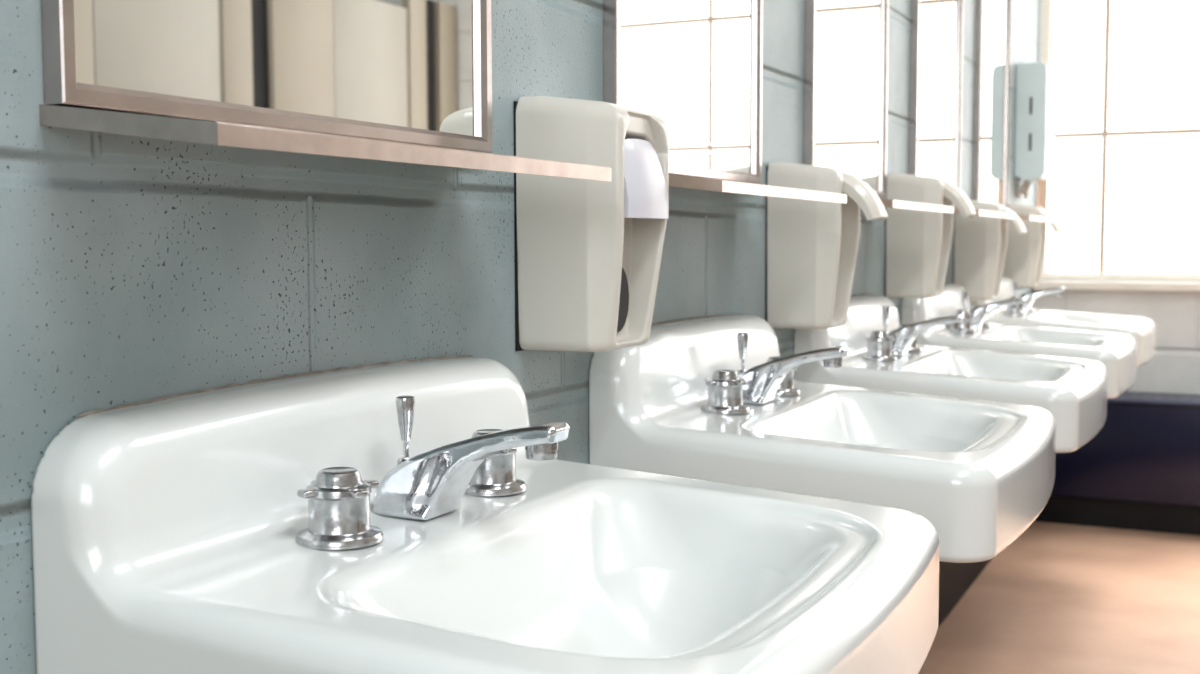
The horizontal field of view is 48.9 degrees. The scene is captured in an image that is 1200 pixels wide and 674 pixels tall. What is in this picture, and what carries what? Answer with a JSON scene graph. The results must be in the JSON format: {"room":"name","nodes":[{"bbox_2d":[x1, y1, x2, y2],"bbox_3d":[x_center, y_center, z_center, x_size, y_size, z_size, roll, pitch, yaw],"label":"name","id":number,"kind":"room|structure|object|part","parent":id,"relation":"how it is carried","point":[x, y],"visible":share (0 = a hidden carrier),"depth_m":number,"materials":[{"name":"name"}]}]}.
{"room":"public restroom","nodes":[
{"label":"public restroom","id":0,"kind":"room"},
{"bbox_2d":[0,0,1038,673],"bbox_3d":[-0.022,-0.574,1.415,0.100,2.700,6.600,2,5,26],"label":"wall","id":1,"kind":"structure","parent":0,"point":[133,269],"depth_m":0.94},
{"bbox_2d":[41,0,491,152],"bbox_3d":[-0.201,-0.454,0.917,0.015,0.620,0.466,2,5,26],"label":"wall mirror","id":2,"kind":"object","parent":1,"relation":"attached to","point":[416,72],"visible":0.86,"depth_m":0.91,"materials":[{"name":"silver metal"}]},
{"bbox_2d":[39,104,610,181],"bbox_3d":[-0.154,-0.127,0.890,0.143,0.028,0.457,2,5,26],"label":"steel shelf","id":3,"kind":"object","parent":1,"relation":"attached to","point":[150,126],"visible":1,"depth_m":0.72,"materials":[{"name":"silver metal"}]},
{"bbox_2d":[216,122,610,181],"bbox_3d":[-0.154,-0.127,0.890,0.143,0.028,0.457,2,5,26],"label":"tray","id":4,"kind":"object","parent":3,"relation":"on","point":[227,134],"depth_m":0.79,"materials":[{"name":"metal"}]},
{"bbox_2d":[31,355,939,673],"bbox_3d":[-0.019,0.236,0.879,0.418,0.412,0.517,2,5,26],"label":"sink","id":5,"kind":"object","parent":1,"relation":"attached to","point":[410,516],"visible":1,"depth_m":0.83,"materials":[{"name":"white ceramic"}]},
{"bbox_3d":[-0.165,0.108,0.836,0.040,0.028,0.040,2,5,26],"label":"tap handle","id":6,"kind":"part","parent":5,"relation":"part of","materials":[{"name":"silver metal"}]},
{"bbox_3d":[-0.136,0.057,0.925,0.013,0.031,0.013,-1,4,-12],"label":"lift knob","id":7,"kind":"part","parent":5,"relation":"part of","materials":[{"name":"silver metal"}]},
{"bbox_3d":[-0.136,0.078,0.927,0.004,0.028,0.004,2,5,26],"label":"lift rod","id":8,"kind":"part","parent":5,"relation":"part of","materials":[{"name":"silver metal"}]},
{"bbox_3d":[-0.086,0.089,0.901,0.136,0.068,0.053,2,5,26],"label":"spout","id":9,"kind":"part","parent":5,"relation":"part of","materials":[{"name":"silver metal"}]},
{"bbox_3d":[-0.084,0.096,1.005,0.040,0.028,0.040,2,5,26],"label":"tap handle","id":10,"kind":"part","parent":5,"relation":"part of","materials":[{"name":"silver metal"}]},
{"bbox_2d":[514,96,668,351],"bbox_3d":[0.002,-0.107,1.248,0.116,0.235,0.132,2,5,26],"label":"soap dispenser","id":11,"kind":"object","parent":1,"relation":"attached to","point":[588,253],"visible":0.96,"depth_m":1.20,"materials":[{"name":"white plastic"}]},
{"bbox_3d":[-0.049,-0.105,1.272,0.002,0.230,0.132,2,5,26],"label":"plate","id":12,"kind":"part","parent":11,"relation":"part of","materials":[{"name":"black plastic"}]},
{"bbox_3d":[0.031,-0.147,1.231,0.052,0.073,0.091,2,5,26],"label":"push lever","id":13,"kind":"part","parent":11,"relation":"part of","materials":[{"name":"white plastic"}]},
{"bbox_2d":[603,0,762,183],"bbox_3d":[0.111,-0.501,1.563,0.015,0.620,0.466,2,5,26],"label":"wall mirror","id":14,"kind":"object","parent":1,"relation":"attached to","point":[695,65],"visible":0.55,"depth_m":1.58,"materials":[{"name":"silver metal"}]},
{"bbox_2d":[669,175,846,202],"bbox_3d":[0.155,-0.174,1.529,0.143,0.028,0.457,2,5,26],"label":"steel shelf","id":15,"kind":"object","parent":1,"relation":"attached to","point":[674,180],"visible":0.79,"depth_m":1.37,"materials":[{"name":"silver metal"}]},
{"bbox_2d":[721,180,846,202],"bbox_3d":[0.155,-0.174,1.529,0.143,0.028,0.457,2,5,26],"label":"tray","id":16,"kind":"object","parent":15,"relation":"on","point":[726,186],"depth_m":1.45,"materials":[{"name":"metal"}]},
{"bbox_2d":[589,314,1055,562],"bbox_3d":[0.285,0.189,1.508,0.418,0.412,0.517,2,5,26],"label":"sink","id":17,"kind":"object","parent":1,"relation":"attached to","point":[714,398],"visible":0.8,"depth_m":1.36,"materials":[{"name":"white ceramic"}]},
{"bbox_3d":[0.139,0.062,1.465,0.040,0.028,0.040,2,5,26],"label":"tap handle","id":18,"kind":"part","parent":17,"relation":"part of","materials":[{"name":"silver metal"}]},
{"bbox_3d":[0.168,0.032,1.555,0.004,0.028,0.004,2,5,26],"label":"lift rod","id":19,"kind":"part","parent":17,"relation":"part of","materials":[{"name":"silver metal"}]},
{"bbox_3d":[0.168,0.010,1.554,0.013,0.031,0.013,-1,4,-12],"label":"lift knob","id":20,"kind":"part","parent":17,"relation":"part of","materials":[{"name":"silver metal"}]},
{"bbox_3d":[0.221,0.049,1.634,0.040,0.028,0.040,2,5,26],"label":"tap handle","id":21,"kind":"part","parent":17,"relation":"part of","materials":[{"name":"silver metal"}]},
{"bbox_3d":[0.218,0.043,1.530,0.136,0.068,0.053,2,5,26],"label":"spout","id":22,"kind":"part","parent":17,"relation":"part of","materials":[{"name":"silver metal"}]},
{"bbox_2d":[765,162,887,328],"bbox_3d":[0.331,-0.131,1.886,0.154,0.235,0.132,2,5,26],"label":"soap dispenser","id":23,"kind":"object","parent":1,"relation":"attached to","point":[812,245],"visible":0.94,"depth_m":1.84,"materials":[{"name":"white plastic"}]},
{"bbox_3d":[0.263,-0.130,1.919,0.002,0.230,0.132,2,5,26],"label":"plate","id":24,"kind":"part","parent":23,"relation":"part of","materials":[{"name":"beige plastic"}]},
{"bbox_3d":[0.369,-0.198,1.863,0.070,0.070,0.077,2,5,26],"label":"push lever","id":25,"kind":"part","parent":23,"relation":"part of","materials":[{"name":"white plastic"}]},
{"bbox_2d":[803,0,888,198],"bbox_3d":[0.416,-0.548,2.194,0.015,0.620,0.466,2,5,26],"label":"wall mirror","id":26,"kind":"object","parent":1,"relation":"attached to","point":[846,41],"visible":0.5,"depth_m":2.19,"materials":[{"name":"silver metal"}]},
{"bbox_2d":[879,198,953,212],"bbox_3d":[0.464,-0.221,2.169,0.143,0.028,0.457,2,5,26],"label":"steel shelf","id":27,"kind":"object","parent":1,"relation":"attached to","point":[886,202],"visible":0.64,"depth_m":2.07,"materials":[{"name":"silver metal"}]},
{"bbox_2d":[884,173,975,297],"bbox_3d":[0.634,-0.192,2.512,0.154,0.235,0.132,2,5,26],"label":"soap dispenser","id":28,"kind":"object","parent":1,"relation":"attached to","point":[917,242],"visible":0.94,"depth_m":2.47,"materials":[{"name":"beige plastic"}]},
{"bbox_3d":[0.566,-0.192,2.545,0.002,0.230,0.132,2,5,26],"label":"plate","id":29,"kind":"part","parent":28,"relation":"part of","materials":[{"name":"beige plastic"}]},
{"bbox_3d":[0.672,-0.260,2.488,0.070,0.070,0.077,2,5,26],"label":"push lever","id":30,"kind":"part","parent":28,"relation":"part of","materials":[{"name":"white plastic"}]},
{"bbox_2d":[909,0,962,206],"bbox_3d":[0.726,-0.595,2.834,0.015,0.620,0.466,2,5,26],"label":"wall mirror","id":31,"kind":"object","parent":1,"relation":"attached to","point":[936,41],"visible":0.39,"depth_m":2.82,"materials":[{"name":"silver metal"}]},
{"bbox_2d":[917,0,958,185],"bbox_3d":[0.724,-0.595,2.836,0.005,0.596,0.442,2,5,26],"label":"mirror glass","id":32,"kind":"object","parent":31,"relation":"attached to","point":[937,20],"depth_m":2.84,"materials":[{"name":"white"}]},
{"bbox_2d":[794,294,1107,452],"bbox_3d":[0.590,0.143,2.137,0.418,0.412,0.517,2,5,26],"label":"sink","id":33,"kind":"object","parent":1,"relation":"attached to","point":[884,353],"visible":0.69,"depth_m":2.02,"materials":[{"name":"white ceramic"}]},
{"bbox_3d":[0.443,0.015,2.094,0.040,0.028,0.040,2,5,26],"label":"tap handle","id":34,"kind":"part","parent":33,"relation":"part of","materials":[{"name":"silver metal"}]},
{"bbox_3d":[0.472,-0.036,2.183,0.013,0.031,0.013,-2,5,-27],"label":"lift knob","id":35,"kind":"part","parent":33,"relation":"part of","materials":[{"name":"silver metal"}]},
{"bbox_3d":[0.525,0.003,2.262,0.040,0.028,0.040,2,5,26],"label":"tap handle","id":36,"kind":"part","parent":33,"relation":"part of","materials":[{"name":"silver metal"}]},
{"bbox_3d":[0.523,-0.003,2.158,0.136,0.068,0.053,2,5,26],"label":"spout","id":37,"kind":"part","parent":33,"relation":"part of","materials":[{"name":"silver metal"}]},
{"bbox_2d":[938,559,990,627],"bbox_3d":[0.031,0.700,1.483,0.012,0.150,6.398,2,5,26],"label":"baseboard","id":38,"kind":"structure","parent":1,"relation":"attached to","point":[955,579],"depth_m":3.15,"materials":[{"name":"black rubber"}]},
{"bbox_2d":[954,207,1014,218],"bbox_3d":[0.773,-0.268,2.808,0.143,0.028,0.457,2,5,26],"label":"steel shelf","id":39,"kind":"object","parent":1,"relation":"attached to","point":[956,210],"visible":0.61,"depth_m":2.70,"materials":[{"name":"silver metal"}]},
{"bbox_2d":[978,210,1014,218],"bbox_3d":[0.773,-0.268,2.808,0.143,0.028,0.457,2,5,26],"label":"tray","id":40,"kind":"object","parent":39,"relation":"on","point":[980,212],"depth_m":2.75,"materials":[{"name":"metal"}]},
{"bbox_2d":[953,200,1026,299],"bbox_3d":[0.924,-0.206,3.112,0.154,0.235,0.132,2,5,26],"label":"soap dispenser","id":41,"kind":"object","parent":1,"relation":"attached to","point":[979,242],"visible":0.79,"depth_m":3.07,"materials":[{"name":"beige plastic"}]},
{"bbox_3d":[0.855,-0.206,3.145,0.002,0.230,0.132,2,5,26],"label":"plate","id":42,"kind":"part","parent":41,"relation":"part of","materials":[{"name":"beige plastic"}]},
{"bbox_3d":[0.962,-0.274,3.089,0.070,0.070,0.077,2,5,26],"label":"push lever","id":43,"kind":"part","parent":41,"relation":"part of","materials":[{"name":"white plastic"}]},
{"bbox_2d":[972,0,1011,207],"bbox_3d":[1.033,-0.642,3.470,0.015,0.620,0.466,2,5,26],"label":"wall mirror","id":44,"kind":"object","parent":1,"relation":"attached to","point":[992,17],"visible":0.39,"depth_m":3.46,"materials":[{"name":"silver metal"}]},
{"bbox_2d":[901,283,1136,397],"bbox_3d":[0.894,0.097,2.765,0.418,0.412,0.517,2,5,26],"label":"sink","id":45,"kind":"object","parent":1,"relation":"attached to","point":[1117,352],"visible":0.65,"depth_m":2.64,"materials":[{"name":"white ceramic"}]},
{"bbox_3d":[0.776,-0.082,2.811,0.013,0.031,0.013,-1,4,-12],"label":"lift knob","id":46,"kind":"part","parent":45,"relation":"part of","materials":[{"name":"silver metal"}]},
{"bbox_3d":[0.747,-0.031,2.722,0.040,0.028,0.040,2,5,26],"label":"tap handle","id":47,"kind":"part","parent":45,"relation":"part of","materials":[{"name":"silver metal"}]},
{"bbox_3d":[0.827,-0.050,2.787,0.136,0.068,0.053,2,5,26],"label":"spout","id":48,"kind":"part","parent":45,"relation":"part of","materials":[{"name":"silver metal"}]},
{"bbox_2d":[1002,204,1062,287],"bbox_3d":[1.230,-0.259,3.745,0.154,0.235,0.132,2,5,26],"label":"soap dispenser","id":49,"kind":"object","parent":1,"relation":"attached to","point":[1024,256],"visible":0.62,"depth_m":3.70,"materials":[{"name":"beige plastic"}]},
{"bbox_3d":[1.268,-0.327,3.722,0.070,0.070,0.077,2,5,26],"label":"push lever","id":50,"kind":"part","parent":49,"relation":"part of","materials":[{"name":"white plastic"}]},
{"bbox_2d":[1014,62,1054,181],"bbox_3d":[1.303,-0.636,3.942,0.090,0.340,0.201,2,5,26],"label":"paper towel dispenser","id":51,"kind":"object","parent":1,"relation":"attached to","point":[1035,81],"visible":1,"depth_m":3.86,"materials":[{"name":"grey plastic"}]},
{"bbox_2d":[1018,180,1031,199],"bbox_3d":[1.279,-0.446,3.968,0.029,0.068,0.150,2,5,26],"label":"paper towel","id":52,"kind":"object","parent":51,"relation":"hanging from","point":[1026,184],"visible":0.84,"depth_m":3.97,"materials":[{"name":"paper"}]},
{"bbox_2d":[1035,179,1047,208],"bbox_3d":[1.321,-0.429,3.940,0.024,0.101,0.147,2,5,32],"label":"paper towel","id":53,"kind":"object","parent":51,"relation":"hanging from","point":[1042,193],"visible":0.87,"depth_m":3.94,"materials":[{"name":"paper"}]},
{"bbox_2d":[1016,214,1053,221],"bbox_3d":[1.078,-0.315,3.437,0.143,0.028,0.457,2,5,26],"label":"steel shelf","id":54,"kind":"object","parent":1,"relation":"attached to","point":[1023,217],"visible":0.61,"depth_m":3.29,"materials":[{"name":"silver metal"}]},
{"bbox_2d":[1029,215,1053,221],"bbox_3d":[1.078,-0.315,3.437,0.143,0.028,0.457,2,5,26],"label":"tray","id":55,"kind":"object","parent":54,"relation":"on","point":[1034,218],"depth_m":3.38,"materials":[{"name":"metal"}]},
{"bbox_2d":[969,276,1155,365],"bbox_3d":[1.198,0.050,3.394,0.418,0.412,0.517,2,5,26],"label":"sink","id":56,"kind":"object","parent":1,"relation":"attached to","point":[1142,329],"visible":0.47,"depth_m":3.31,"materials":[{"name":"white ceramic"}]},
{"bbox_3d":[1.051,-0.077,3.351,0.040,0.028,0.040,2,5,26],"label":"tap handle","id":57,"kind":"part","parent":56,"relation":"part of","materials":[{"name":"silver metal"}]},
{"bbox_3d":[1.080,-0.129,3.440,0.013,0.031,0.013,-1,4,-12],"label":"lift knob","id":58,"kind":"part","parent":56,"relation":"part of","materials":[{"name":"silver metal"}]},
{"bbox_3d":[1.131,-0.096,3.416,0.136,0.068,0.053,2,5,26],"label":"spout","id":59,"kind":"part","parent":56,"relation":"part of","materials":[{"name":"silver metal"}]},
{"bbox_2d":[919,521,1199,673],"bbox_3d":[1.693,0.878,0.693,3.900,0.100,6.600,2,5,26],"label":"floor","id":60,"kind":"structure","parent":0,"point":[1059,598],"depth_m":3.16,"materials":[{"name":"brown wood"}]},
{"bbox_2d":[1035,391,1199,535],"bbox_3d":[2.321,0.402,3.765,2.112,0.401,0.247,2,5,26],"label":"wall","id":61,"kind":"structure","parent":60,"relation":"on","point":[1141,470],"depth_m":3.99,"materials":[{"name":"blue paint"}]},
{"bbox_2d":[1033,0,1199,393],"bbox_3d":[3.101,-0.734,3.511,3.700,2.700,0.100,2,5,26],"label":"wall","id":62,"kind":"structure","parent":0,"point":[1174,367],"depth_m":4.16,"materials":[{"name":"white tile"}]},
{"bbox_2d":[1032,280,1199,291],"bbox_3d":[2.375,-0.141,3.887,2.099,0.030,0.135,2,5,26],"label":"trim","id":63,"kind":"structure","parent":62,"relation":"attached to","point":[1070,285],"depth_m":4.17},
{"bbox_2d":[1040,0,1199,280],"bbox_3d":[2.364,-0.959,3.853,2.038,1.598,0.040,2,5,26],"label":"window","id":64,"kind":"structure","parent":62,"relation":"in","point":[1123,190],"depth_m":4.21,"materials":[{"name":"glass"}]},
{"bbox_3d":[1.544,-0.431,4.289,0.171,0.444,0.004,2,5,26],"label":"pane","id":65,"kind":"part","parent":64,"relation":"part of","materials":[{"name":"white glass"}]},
{"bbox_3d":[1.543,-0.883,4.256,0.171,0.462,0.004,2,5,26],"label":"pane","id":66,"kind":"part","parent":64,"relation":"part of","materials":[{"name":"white glass"}]},
{"bbox_3d":[1.907,-0.420,4.114,0.635,0.444,0.004,2,5,26],"label":"pane","id":67,"kind":"part","parent":64,"relation":"part of","materials":[{"name":"white glass"}]},
{"bbox_3d":[1.906,-0.872,4.081,0.635,0.462,0.004,2,5,26],"label":"pane","id":68,"kind":"part","parent":64,"relation":"part of","materials":[{"name":"white glass"}]}
]}

